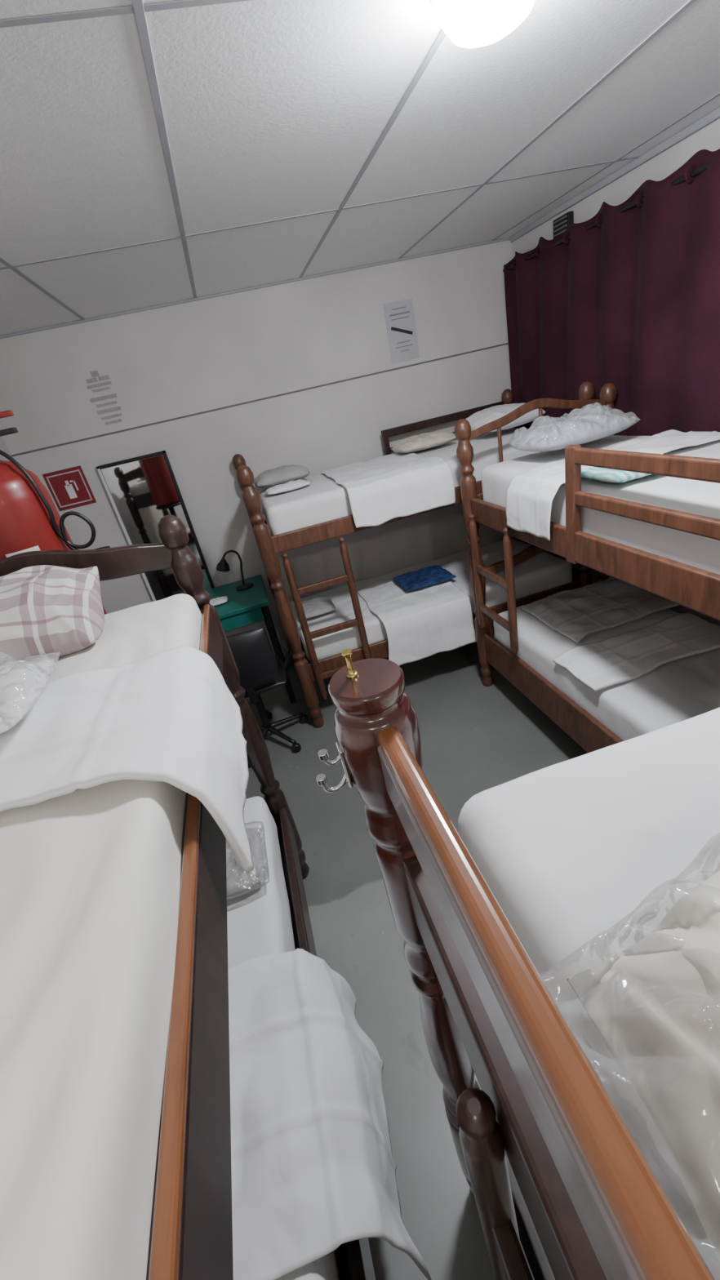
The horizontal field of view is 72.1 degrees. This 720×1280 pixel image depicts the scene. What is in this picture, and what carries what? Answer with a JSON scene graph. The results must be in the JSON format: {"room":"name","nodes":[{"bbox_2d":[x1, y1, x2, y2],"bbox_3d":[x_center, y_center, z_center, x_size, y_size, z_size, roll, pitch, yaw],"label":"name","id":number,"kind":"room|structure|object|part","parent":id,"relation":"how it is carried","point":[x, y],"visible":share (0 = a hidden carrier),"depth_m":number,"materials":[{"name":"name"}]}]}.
{"room":"dormitory","nodes":[
{"label":"dormitory","id":0,"kind":"room"},
{"bbox_2d":[0,435,12,461],"bbox_3d":[-1.287,0.626,0.708,0.100,2.487,5.800,-17,27,-8],"label":"wall","id":1,"kind":"structure","parent":0,"point":[3,447],"depth_m":2.91,"materials":[{"name":"paint"}]},
{"bbox_2d":[0,240,526,657],"bbox_3d":[-0.387,-1.047,3.554,3.570,2.487,0.100,-17,27,-8],"label":"wall","id":2,"kind":"structure","parent":0,"point":[163,363],"depth_m":3.20,"materials":[{"name":"paint"}]},
{"bbox_2d":[0,409,110,614],"bbox_3d":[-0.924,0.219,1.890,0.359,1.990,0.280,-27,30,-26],"label":"fire extinguisher","id":3,"kind":"object","parent":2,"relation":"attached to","point":[30,520],"visible":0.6,"depth_m":1.48,"materials":[{"name":"red metal"}]},
{"bbox_3d":[-1.095,-0.643,1.438,0.160,0.015,0.024,-17,27,-8],"label":"handle","id":4,"kind":"part","parent":3,"relation":"part of","materials":[{"name":"red metal"}]},
{"bbox_3d":[-1.091,-0.602,1.457,0.150,0.015,0.024,-17,27,-8],"label":"handle","id":5,"kind":"part","parent":3,"relation":"part of","materials":[{"name":"black plastic"}]},
{"bbox_2d":[42,466,96,511],"bbox_3d":[-1.831,-0.955,3.122,0.230,0.230,0.008,-17,27,-8],"label":"fire extinguisher sign","id":6,"kind":"object","parent":2,"relation":"attached to","point":[69,488],"visible":1,"depth_m":3.12,"materials":[{"name":"plastic"}]},
{"bbox_2d":[85,370,122,424],"bbox_3d":[-1.545,-1.459,2.979,0.152,0.287,0.003,-17,27,-8],"label":"notice lettering","id":7,"kind":"object","parent":2,"relation":"attached to","point":[100,378],"visible":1,"depth_m":2.98},
{"bbox_2d":[96,450,214,601],"bbox_3d":[-1.329,-0.632,3.391,0.430,1.185,0.028,-17,27,-8],"label":"wall mirror","id":8,"kind":"object","parent":2,"relation":"attached to","point":[141,491],"visible":0.48,"depth_m":3.25,"materials":[{"name":"black mirror"}]},
{"bbox_3d":[-1.522,-0.570,3.358,0.018,1.185,0.018,-17,27,-8],"label":"frame","id":9,"kind":"part","parent":8,"relation":"part of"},
{"bbox_3d":[-1.444,-1.138,3.125,0.430,0.018,0.018,-17,27,-8],"label":"frame","id":10,"kind":"part","parent":8,"relation":"part of","materials":[{"name":"black plastic"}]},
{"bbox_3d":[-1.132,-0.689,3.416,0.018,1.185,0.018,-17,27,-8],"label":"frame","id":11,"kind":"part","parent":8,"relation":"part of","materials":[{"name":"black plastic"}]},
{"bbox_2d":[0,236,510,338],"bbox_3d":[-0.619,-2.102,2.950,3.370,0.014,0.012,-17,27,-8],"label":"trim","id":12,"kind":"structure","parent":2,"relation":"attached to","point":[111,315],"depth_m":2.94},
{"bbox_2d":[11,342,508,456],"bbox_3d":[-0.503,-1.595,3.215,3.370,0.009,0.005,-17,27,-8],"label":"trim","id":13,"kind":"structure","parent":2,"relation":"attached to","point":[206,411],"depth_m":3.18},
{"bbox_2d":[284,655,294,664],"bbox_3d":[-0.132,0.028,4.048,3.370,0.070,0.012,-17,27,-8],"label":"baseboard","id":14,"kind":"structure","parent":2,"relation":"attached to","point":[291,660],"depth_m":3.98,"materials":[{"name":"black"}]},
{"bbox_2d":[382,297,419,364],"bbox_3d":[0.275,-2.022,3.244,0.200,0.340,0.004,-17,27,-8],"label":"poster","id":15,"kind":"object","parent":2,"relation":"attached to","point":[399,316],"visible":1,"depth_m":3.24,"materials":[{"name":"paper"}]},
{"bbox_2d":[0,0,719,335],"bbox_3d":[0.101,-0.993,0.375,3.570,0.080,6.000,-17,27,-8],"label":"ceiling","id":16,"kind":"structure","parent":0,"point":[273,109],"depth_m":1.41,"materials":[{"name":"tile"}]},
{"bbox_2d":[0,256,84,319],"bbox_3d":[-0.838,-0.668,0.253,0.018,0.003,5.800,-17,27,-8],"label":"long t-bar","id":17,"kind":"object","parent":16,"relation":"attached to","point":[3,261],"visible":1,"depth_m":2.08,"materials":[{"name":"white metal"}]},
{"bbox_2d":[0,0,250,27],"bbox_3d":[-0.035,-1.184,0.896,3.370,0.002,0.016,-17,27,-8],"label":"t-bar crosspiece","id":18,"kind":"object","parent":16,"relation":"attached to","point":[55,17],"visible":1,"depth_m":0.83,"materials":[{"name":"white metal"}]},
{"bbox_2d":[131,0,196,297],"bbox_3d":[-0.235,-0.852,0.343,0.018,0.003,5.800,-17,27,-8],"label":"long t-bar","id":19,"kind":"object","parent":16,"relation":"attached to","point":[138,6],"visible":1,"depth_m":1.12,"materials":[{"name":"white metal"}]},
{"bbox_2d":[0,155,639,270],"bbox_3d":[-0.340,-1.665,1.964,3.370,0.002,0.016,-17,27,-8],"label":"t-bar crosspiece","id":20,"kind":"object","parent":16,"relation":"attached to","point":[633,157],"visible":1,"depth_m":1.98,"materials":[{"name":"white metal"}]},
{"bbox_2d":[298,28,446,278],"bbox_3d":[0.368,-1.036,0.432,0.018,0.003,5.800,-17,27,-8],"label":"long t-bar","id":21,"kind":"object","parent":16,"relation":"attached to","point":[441,36],"visible":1,"depth_m":1.43,"materials":[{"name":"white metal"}]},
{"bbox_2d":[430,0,534,48],"bbox_3d":[0.249,-1.219,0.945,0.224,0.090,0.224,-17,27,-8],"label":"ceiling light","id":22,"kind":"object","parent":16,"relation":"attached to","point":[468,24],"depth_m":0.94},
{"bbox_2d":[398,0,696,258],"bbox_3d":[0.972,-1.221,0.521,0.018,0.003,5.800,-17,27,-8],"label":"long t-bar","id":23,"kind":"object","parent":16,"relation":"attached to","point":[689,2],"visible":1,"depth_m":1.54,"materials":[{"name":"white metal"}]},
{"bbox_2d":[491,92,719,240],"bbox_3d":[1.575,-1.405,0.611,0.018,0.003,5.800,-17,27,-8],"label":"long t-bar","id":24,"kind":"object","parent":16,"relation":"attached to","point":[717,94],"visible":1,"depth_m":2.14,"materials":[{"name":"white metal"}]},
{"bbox_2d":[244,630,587,1279],"bbox_3d":[0.614,1.251,1.532,3.570,0.100,6.000,-17,27,-8],"label":"floor","id":25,"kind":"structure","parent":0,"point":[476,737],"depth_m":2.15,"materials":[{"name":"paint"}]},
{"bbox_2d":[0,515,375,1279],"bbox_3d":[-0.576,0.846,0.925,0.940,1.625,2.036,-17,27,-8],"label":"bunk bed","id":26,"kind":"object","parent":25,"relation":"on","point":[121,935],"visible":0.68,"depth_m":0.50,"materials":[{"name":"white fabric"}]},
{"bbox_2d":[0,564,104,665],"bbox_3d":[-0.937,-0.038,1.257,0.555,0.204,0.327,-17,27,-8],"label":"plaid pillow","id":27,"kind":"object","parent":26,"relation":"on","point":[45,609],"visible":0.94,"depth_m":1.20,"materials":[{"name":"fabric"}]},
{"bbox_3d":[-0.968,-0.180,1.456,0.850,0.152,0.030,-17,27,-8],"label":"headboard","id":28,"kind":"part","parent":26,"relation":"part of","materials":[{"name":"brown wood"}]},
{"bbox_3d":[-0.675,0.400,0.696,0.880,0.192,1.862,-17,27,-8],"label":"mattress","id":29,"kind":"part","parent":26,"relation":"part of","materials":[{"name":"white fabric"}]},
{"bbox_2d":[0,645,253,873],"bbox_3d":[-0.671,0.294,0.855,0.922,0.209,0.497,-17,27,-8],"label":"blanket","id":30,"kind":"object","parent":26,"relation":"on","point":[171,717],"visible":0.95,"depth_m":0.83,"materials":[{"name":"white fabric"}]},
{"bbox_2d":[0,652,60,733],"bbox_3d":[-0.809,0.134,0.883,0.480,0.097,0.336,-17,27,-8],"label":"pillow","id":31,"kind":"object","parent":30,"relation":"on","point":[22,682],"visible":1,"depth_m":0.91,"materials":[{"name":"plastic"}]},
{"bbox_3d":[-0.417,0.336,1.845,0.086,1.625,0.086,-17,27,-8],"label":"post","id":32,"kind":"part","parent":26,"relation":"part of","materials":[{"name":"brown wood"}]},
{"bbox_2d":[226,821,269,899],"bbox_3d":[-0.385,0.690,1.572,0.175,0.072,0.268,-17,27,-8],"label":"plastic bag","id":33,"kind":"object","parent":26,"relation":"on","point":[237,880],"visible":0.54,"depth_m":1.52,"materials":[{"name":"clear plastic"}]},
{"bbox_3d":[-0.506,1.151,1.080,0.832,0.226,1.861,-17,27,-8],"label":"mattress","id":34,"kind":"part","parent":26,"relation":"part of","materials":[{"name":"white fabric"}]},
{"bbox_2d":[227,948,431,1279],"bbox_3d":[-0.386,1.149,1.099,0.928,0.373,0.565,-17,27,-8],"label":"blanket","id":35,"kind":"object","parent":26,"relation":"on","point":[313,1166],"visible":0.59,"depth_m":1.01,"materials":[{"name":"white fabric"}]},
{"bbox_2d":[205,574,296,703],"bbox_3d":[-0.848,0.063,3.500,0.580,0.785,0.595,-17,27,-8],"label":"desk","id":36,"kind":"object","parent":25,"relation":"on","point":[250,606],"visible":0.45,"depth_m":3.20,"materials":[{"name":"teal laminate"}]},
{"bbox_2d":[209,595,227,606],"bbox_3d":[-0.935,-0.256,3.242,0.137,0.036,0.117,-17,27,-8],"label":"crumpled paper","id":37,"kind":"object","parent":36,"relation":"on","point":[220,600],"visible":0.73,"depth_m":3.20,"materials":[{"name":"white paper"}]},
{"bbox_2d":[216,550,253,591],"bbox_3d":[-0.866,-0.475,3.366,0.202,0.279,0.125,-17,27,-8],"label":"desk lamp","id":38,"kind":"object","parent":36,"relation":"on","point":[222,566],"depth_m":3.33,"materials":[{"name":"black metal"}]},
{"bbox_3d":[-0.674,-0.100,3.774,0.040,0.755,0.040,-17,27,-8],"label":"leg","id":39,"kind":"part","parent":36,"relation":"part of","materials":[{"name":"black plastic"}]},
{"bbox_3d":[-0.543,0.106,3.315,0.040,0.755,0.040,-17,27,-8],"label":"leg","id":40,"kind":"part","parent":36,"relation":"part of","materials":[{"name":"black plastic"}]},
{"bbox_2d":[226,627,308,767],"bbox_3d":[-0.643,0.265,2.961,0.539,0.833,0.494,-17,27,-8],"label":"office chair","id":41,"kind":"object","parent":25,"relation":"on","point":[260,671],"visible":0.62,"depth_m":2.69,"materials":[{"name":"black leather"}]},
{"bbox_3d":[-0.645,0.116,2.667,0.368,0.308,0.094,-17,27,-8],"label":"backrest","id":42,"kind":"part","parent":41,"relation":"part of","materials":[{"name":"black leather"}]},
{"bbox_3d":[-0.654,0.224,2.952,0.426,0.090,0.407,-17,27,-8],"label":"seat","id":43,"kind":"part","parent":41,"relation":"part of","materials":[{"name":"black leather"}]},
{"bbox_3d":[-0.620,0.617,3.008,0.036,0.065,0.244,1,30,26],"label":"arm","id":44,"kind":"part","parent":41,"relation":"part of","materials":[{"name":"black plastic"}]},
{"bbox_3d":[-0.483,0.576,3.027,0.244,0.065,0.036,11,35,39],"label":"arm","id":45,"kind":"part","parent":41,"relation":"part of","materials":[{"name":"black plastic"}]},
{"bbox_3d":[-0.437,0.110,2.885,0.080,0.227,0.186,-17,27,-8],"label":"armrest","id":46,"kind":"part","parent":41,"relation":"part of","materials":[{"name":"black plastic"}]},
{"bbox_3d":[-0.476,0.511,3.151,0.244,0.065,0.036,-26,29,-24],"label":"arm","id":47,"kind":"part","parent":41,"relation":"part of","materials":[{"name":"black plastic"}]},
{"bbox_2d":[232,381,595,728],"bbox_3d":[0.386,-0.603,3.316,2.016,1.620,0.949,-17,27,-8],"label":"bunk bed","id":48,"kind":"object","parent":25,"relation":"on","point":[320,510],"visible":0.54,"depth_m":2.99,"materials":[{"name":"brown wood"}]},
{"bbox_3d":[-0.636,-0.496,3.561,0.086,1.620,0.086,-17,27,-8],"label":"post","id":49,"kind":"part","parent":48,"relation":"part of","materials":[{"name":"brown wood"}]},
{"bbox_3d":[-0.422,-0.158,2.811,0.086,1.620,0.086,-17,27,-8],"label":"post","id":50,"kind":"part","parent":48,"relation":"part of","materials":[{"name":"brown wood"}]},
{"bbox_2d":[253,464,309,488],"bbox_3d":[-0.503,-1.040,3.132,0.352,0.107,0.276,-17,27,-8],"label":"pillow","id":51,"kind":"object","parent":48,"relation":"on","point":[268,478],"visible":0.88,"depth_m":3.03,"materials":[{"name":"white fabric"}]},
{"bbox_2d":[265,479,311,494],"bbox_3d":[-0.427,-0.911,2.933,0.277,0.047,0.164,-17,27,-8],"label":"pillow","id":52,"kind":"object","parent":48,"relation":"on","point":[291,485],"visible":1,"depth_m":2.88,"materials":[{"name":"white fabric"}]},
{"bbox_3d":[-0.311,-0.050,2.852,0.041,0.950,0.042,-17,27,-8],"label":"ladder rail","id":53,"kind":"part","parent":48,"relation":"part of","materials":[{"name":"brown wood"}]},
{"bbox_2d":[294,595,335,618],"bbox_3d":[-0.308,-0.226,3.321,0.257,0.066,0.295,-17,27,-8],"label":"pillow","id":54,"kind":"object","parent":48,"relation":"on","point":[317,606],"visible":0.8,"depth_m":3.24,"materials":[{"name":"white fabric"}]},
{"bbox_3d":[-0.008,-0.142,2.897,0.041,0.950,0.042,-17,27,-8],"label":"ladder rail","id":55,"kind":"part","parent":48,"relation":"part of","materials":[{"name":"brown wood"}]},
{"bbox_2d":[320,452,455,528],"bbox_3d":[0.131,-0.942,3.021,0.601,0.248,0.826,-17,27,-8],"label":"blanket","id":56,"kind":"object","parent":48,"relation":"on","point":[380,490],"visible":1,"depth_m":2.69,"materials":[{"name":"white fabric"}]},
{"bbox_3d":[0.290,-1.020,3.108,1.840,0.209,0.784,-17,27,-8],"label":"mattress","id":57,"kind":"part","parent":48,"relation":"part of","materials":[{"name":"white fabric"}]},
{"bbox_2d":[357,579,476,666],"bbox_3d":[0.360,-0.166,3.309,0.597,0.338,0.612,-17,27,-8],"label":"blanket","id":58,"kind":"object","parent":48,"relation":"on","point":[427,621],"visible":0.86,"depth_m":3.07,"materials":[{"name":"white fabric"}]},
{"bbox_2d":[392,565,456,591],"bbox_3d":[0.429,-0.425,3.352,0.358,0.044,0.295,-17,27,-8],"label":"cloth","id":59,"kind":"object","parent":58,"relation":"on","point":[428,575],"visible":1,"depth_m":3.30,"materials":[{"name":"blue fabric"}]},
{"bbox_2d":[391,431,455,453],"bbox_3d":[0.413,-1.300,3.237,0.407,0.093,0.258,-17,27,-8],"label":"pillow","id":60,"kind":"object","parent":48,"relation":"on","point":[424,441],"visible":0.99,"depth_m":3.15,"materials":[{"name":"beige fabric"}]},
{"bbox_3d":[0.448,-0.328,3.465,1.840,0.184,0.793,-17,27,-8],"label":"mattress","id":61,"kind":"part","parent":48,"relation":"part of","materials":[{"name":"white fabric"}]},
{"bbox_3d":[0.585,-1.535,3.442,0.920,0.050,0.024,-17,27,-8],"label":"guard rail","id":62,"kind":"part","parent":48,"relation":"part of","materials":[{"name":"brown wood"}]},
{"bbox_2d":[465,402,545,431],"bbox_3d":[0.907,-1.433,3.182,0.454,0.140,0.400,-17,27,-8],"label":"pillow","id":63,"kind":"object","parent":48,"relation":"on","point":[482,417],"visible":0.55,"depth_m":3.05,"materials":[{"name":"white fabric"}]},
{"bbox_3d":[1.191,-1.054,3.832,0.086,1.620,0.086,-17,27,-8],"label":"post","id":64,"kind":"part","parent":48,"relation":"part of","materials":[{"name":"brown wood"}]},
{"bbox_3d":[1.405,-0.716,3.082,0.086,1.620,0.086,-17,27,-8],"label":"post","id":65,"kind":"part","parent":48,"relation":"part of","materials":[{"name":"brown wood"}]},
{"bbox_2d":[328,657,719,1279],"bbox_3d":[0.828,0.975,0.123,1.005,1.560,2.030,-17,27,-8],"label":"bunk bed","id":66,"kind":"object","parent":25,"relation":"on","point":[538,864],"visible":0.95,"depth_m":0.48,"materials":[{"name":"red wood"}]},
{"bbox_2d":[315,741,353,792],"bbox_3d":[-0.035,0.159,0.603,0.042,0.066,0.024,-17,27,-8],"label":"coat hook","id":67,"kind":"object","parent":66,"relation":"attached to","point":[323,755],"visible":1,"depth_m":0.60,"materials":[{"name":"silver metal"}]},
{"bbox_3d":[-0.019,0.152,0.605,0.006,0.060,0.024,-17,27,-8],"label":"plate","id":68,"kind":"part","parent":67,"relation":"part of","materials":[{"name":"silver metal"}]},
{"bbox_2d":[341,648,358,678],"bbox_3d":[-0.012,0.027,0.564,0.014,0.032,0.014,-17,27,-8],"label":"pin","id":69,"kind":"object","parent":66,"relation":"on","point":[352,673],"visible":1,"depth_m":0.56,"materials":[{"name":"gold metal"}]},
{"bbox_3d":[0.161,0.721,0.912,0.100,1.560,0.100,-17,27,-8],"label":"post","id":70,"kind":"part","parent":66,"relation":"part of","materials":[{"name":"red wood"}]},
{"bbox_3d":[0.198,0.838,0.658,0.042,0.970,0.041,-17,27,-8],"label":"ladder rail","id":71,"kind":"part","parent":66,"relation":"part of","materials":[{"name":"brown wood"}]},
{"bbox_3d":[0.267,0.506,-0.237,0.026,0.075,1.910,-17,27,-8],"label":"guard rail","id":72,"kind":"part","parent":66,"relation":"part of","materials":[{"name":"brown wood"}]},
{"bbox_3d":[0.894,1.254,0.269,0.842,0.218,1.841,-17,27,-8],"label":"mattress","id":73,"kind":"part","parent":66,"relation":"part of","materials":[{"name":"white fabric"}]},
{"bbox_3d":[0.728,0.530,-0.105,0.789,0.198,1.878,-17,27,-8],"label":"mattress","id":74,"kind":"part","parent":66,"relation":"part of","materials":[{"name":"white fabric"}]},
{"bbox_2d":[539,832,719,1264],"bbox_3d":[0.591,0.265,0.076,0.825,0.211,0.856,-17,27,-8],"label":"bedding","id":75,"kind":"object","parent":66,"relation":"on","point":[655,1003],"visible":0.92,"depth_m":0.32,"materials":[{"name":"clear plastic"}]},
{"bbox_2d":[453,382,719,753],"bbox_3d":[1.304,-0.148,2.039,0.939,1.607,2.026,-17,27,-8],"label":"bunk bed","id":76,"kind":"object","parent":25,"relation":"on","point":[658,533],"visible":0.78,"depth_m":1.98,"materials":[{"name":"brown wood"}]},
{"bbox_3d":[0.669,-0.411,2.839,0.086,1.600,0.086,-17,27,-8],"label":"post","id":77,"kind":"part","parent":76,"relation":"part of","materials":[{"name":"brown wood"}]},
{"bbox_3d":[0.656,-0.369,2.763,0.042,0.680,0.041,-17,27,-8],"label":"ladder rail","id":78,"kind":"part","parent":76,"relation":"part of","materials":[{"name":"brown wood"}]},
{"bbox_3d":[0.746,-0.226,2.446,0.042,0.680,0.041,-17,27,-8],"label":"ladder rail","id":79,"kind":"part","parent":76,"relation":"part of","materials":[{"name":"brown wood"}]},
{"bbox_3d":[1.069,-0.522,2.903,0.800,0.107,0.030,-17,27,-8],"label":"headboard","id":80,"kind":"part","parent":76,"relation":"part of","materials":[{"name":"brown wood"}]},
{"bbox_3d":[0.917,-1.185,2.561,0.800,0.115,0.030,-17,27,-8],"label":"headboard","id":81,"kind":"part","parent":76,"relation":"part of","materials":[{"name":"brown wood"}]},
{"bbox_2d":[506,402,639,451],"bbox_3d":[1.001,-1.012,2.345,0.552,0.164,0.330,-17,27,-8],"label":"pillow","id":82,"kind":"object","parent":76,"relation":"on","point":[574,428],"visible":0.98,"depth_m":2.27,"materials":[{"name":"white fabric"}]},
{"bbox_2d":[520,577,679,643],"bbox_3d":[1.276,-0.187,2.680,0.608,0.049,0.522,-17,27,-8],"label":"blanket","id":83,"kind":"object","parent":76,"relation":"on","point":[575,614],"visible":0.97,"depth_m":2.64,"materials":[{"name":"grey fabric"}]},
{"bbox_3d":[1.222,-0.534,1.841,0.779,0.250,1.846,-17,27,-8],"label":"mattress","id":84,"kind":"part","parent":76,"relation":"part of","materials":[{"name":"white fabric"}]},
{"bbox_3d":[1.464,-0.653,2.957,0.086,1.600,0.086,-17,27,-8],"label":"post","id":85,"kind":"part","parent":76,"relation":"part of","materials":[{"name":"brown wood"}]},
{"bbox_3d":[1.391,0.204,2.221,0.783,0.258,1.855,-17,27,-8],"label":"mattress","id":86,"kind":"part","parent":76,"relation":"part of","materials":[{"name":"white fabric"}]},
{"bbox_2d":[506,429,719,541],"bbox_3d":[1.090,-0.675,2.108,0.860,0.248,0.348,-17,27,-8],"label":"blanket","id":87,"kind":"object","parent":76,"relation":"on","point":[530,495],"visible":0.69,"depth_m":2.06,"materials":[{"name":"white fabric"}]},
{"bbox_2d":[581,466,650,482],"bbox_3d":[0.964,-0.618,1.776,0.279,0.038,0.242,-17,27,-8],"label":"patterned towel","id":88,"kind":"object","parent":76,"relation":"on","point":[603,474],"visible":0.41,"depth_m":1.71,"materials":[{"name":"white fabric"}]},
{"bbox_2d":[552,612,719,691],"bbox_3d":[1.306,0.036,2.257,0.761,0.039,0.330,-17,27,-8],"label":"blanket","id":89,"kind":"object","parent":76,"relation":"on","point":[626,656],"visible":1,"depth_m":2.24,"materials":[{"name":"grey fabric"}]},
{"bbox_3d":[0.884,-0.451,1.301,0.026,0.055,1.050,-17,27,-8],"label":"guard rail","id":90,"kind":"part","parent":76,"relation":"part of","materials":[{"name":"brown wood"}]},
{"bbox_3d":[0.913,-0.323,1.368,0.026,0.050,1.050,-17,27,-8],"label":"guard rail","id":91,"kind":"part","parent":76,"relation":"part of","materials":[{"name":"brown wood"}]},
{"bbox_2d":[511,118,719,625],"bbox_3d":[2.000,-0.377,1.194,0.100,2.487,5.800,-17,27,-8],"label":"wall","id":92,"kind":"structure","parent":0,"point":[665,163],"depth_m":2.33,"materials":[{"name":"paint"}]},
{"bbox_2d":[552,210,573,238],"bbox_3d":[1.116,-2.280,2.726,0.041,0.090,0.140,-17,27,-8],"label":"air vent","id":93,"kind":"object","parent":92,"relation":"in","point":[560,224],"visible":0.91,"depth_m":2.70,"materials":[{"name":"black plastic"}]},
{"bbox_2d":[502,148,719,435],"bbox_3d":[1.527,-1.086,2.063,0.058,1.632,3.435,-17,27,-8],"label":"window curtain","id":94,"kind":"object","parent":92,"relation":"hanging from","point":[628,296],"visible":0.63,"depth_m":2.39,"materials":[{"name":"purple fabric"}]},
{"bbox_3d":[1.378,-1.739,1.727,0.020,0.020,3.435,-17,27,-8],"label":"rod","id":95,"kind":"part","parent":94,"relation":"part of","materials":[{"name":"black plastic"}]},
{"bbox_2d":[510,106,719,241],"bbox_3d":[1.700,-1.426,0.626,0.020,0.030,5.780,-17,27,-8],"label":"trim","id":96,"kind":"structure","parent":92,"relation":"attached to","point":[713,115],"depth_m":2.26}
]}

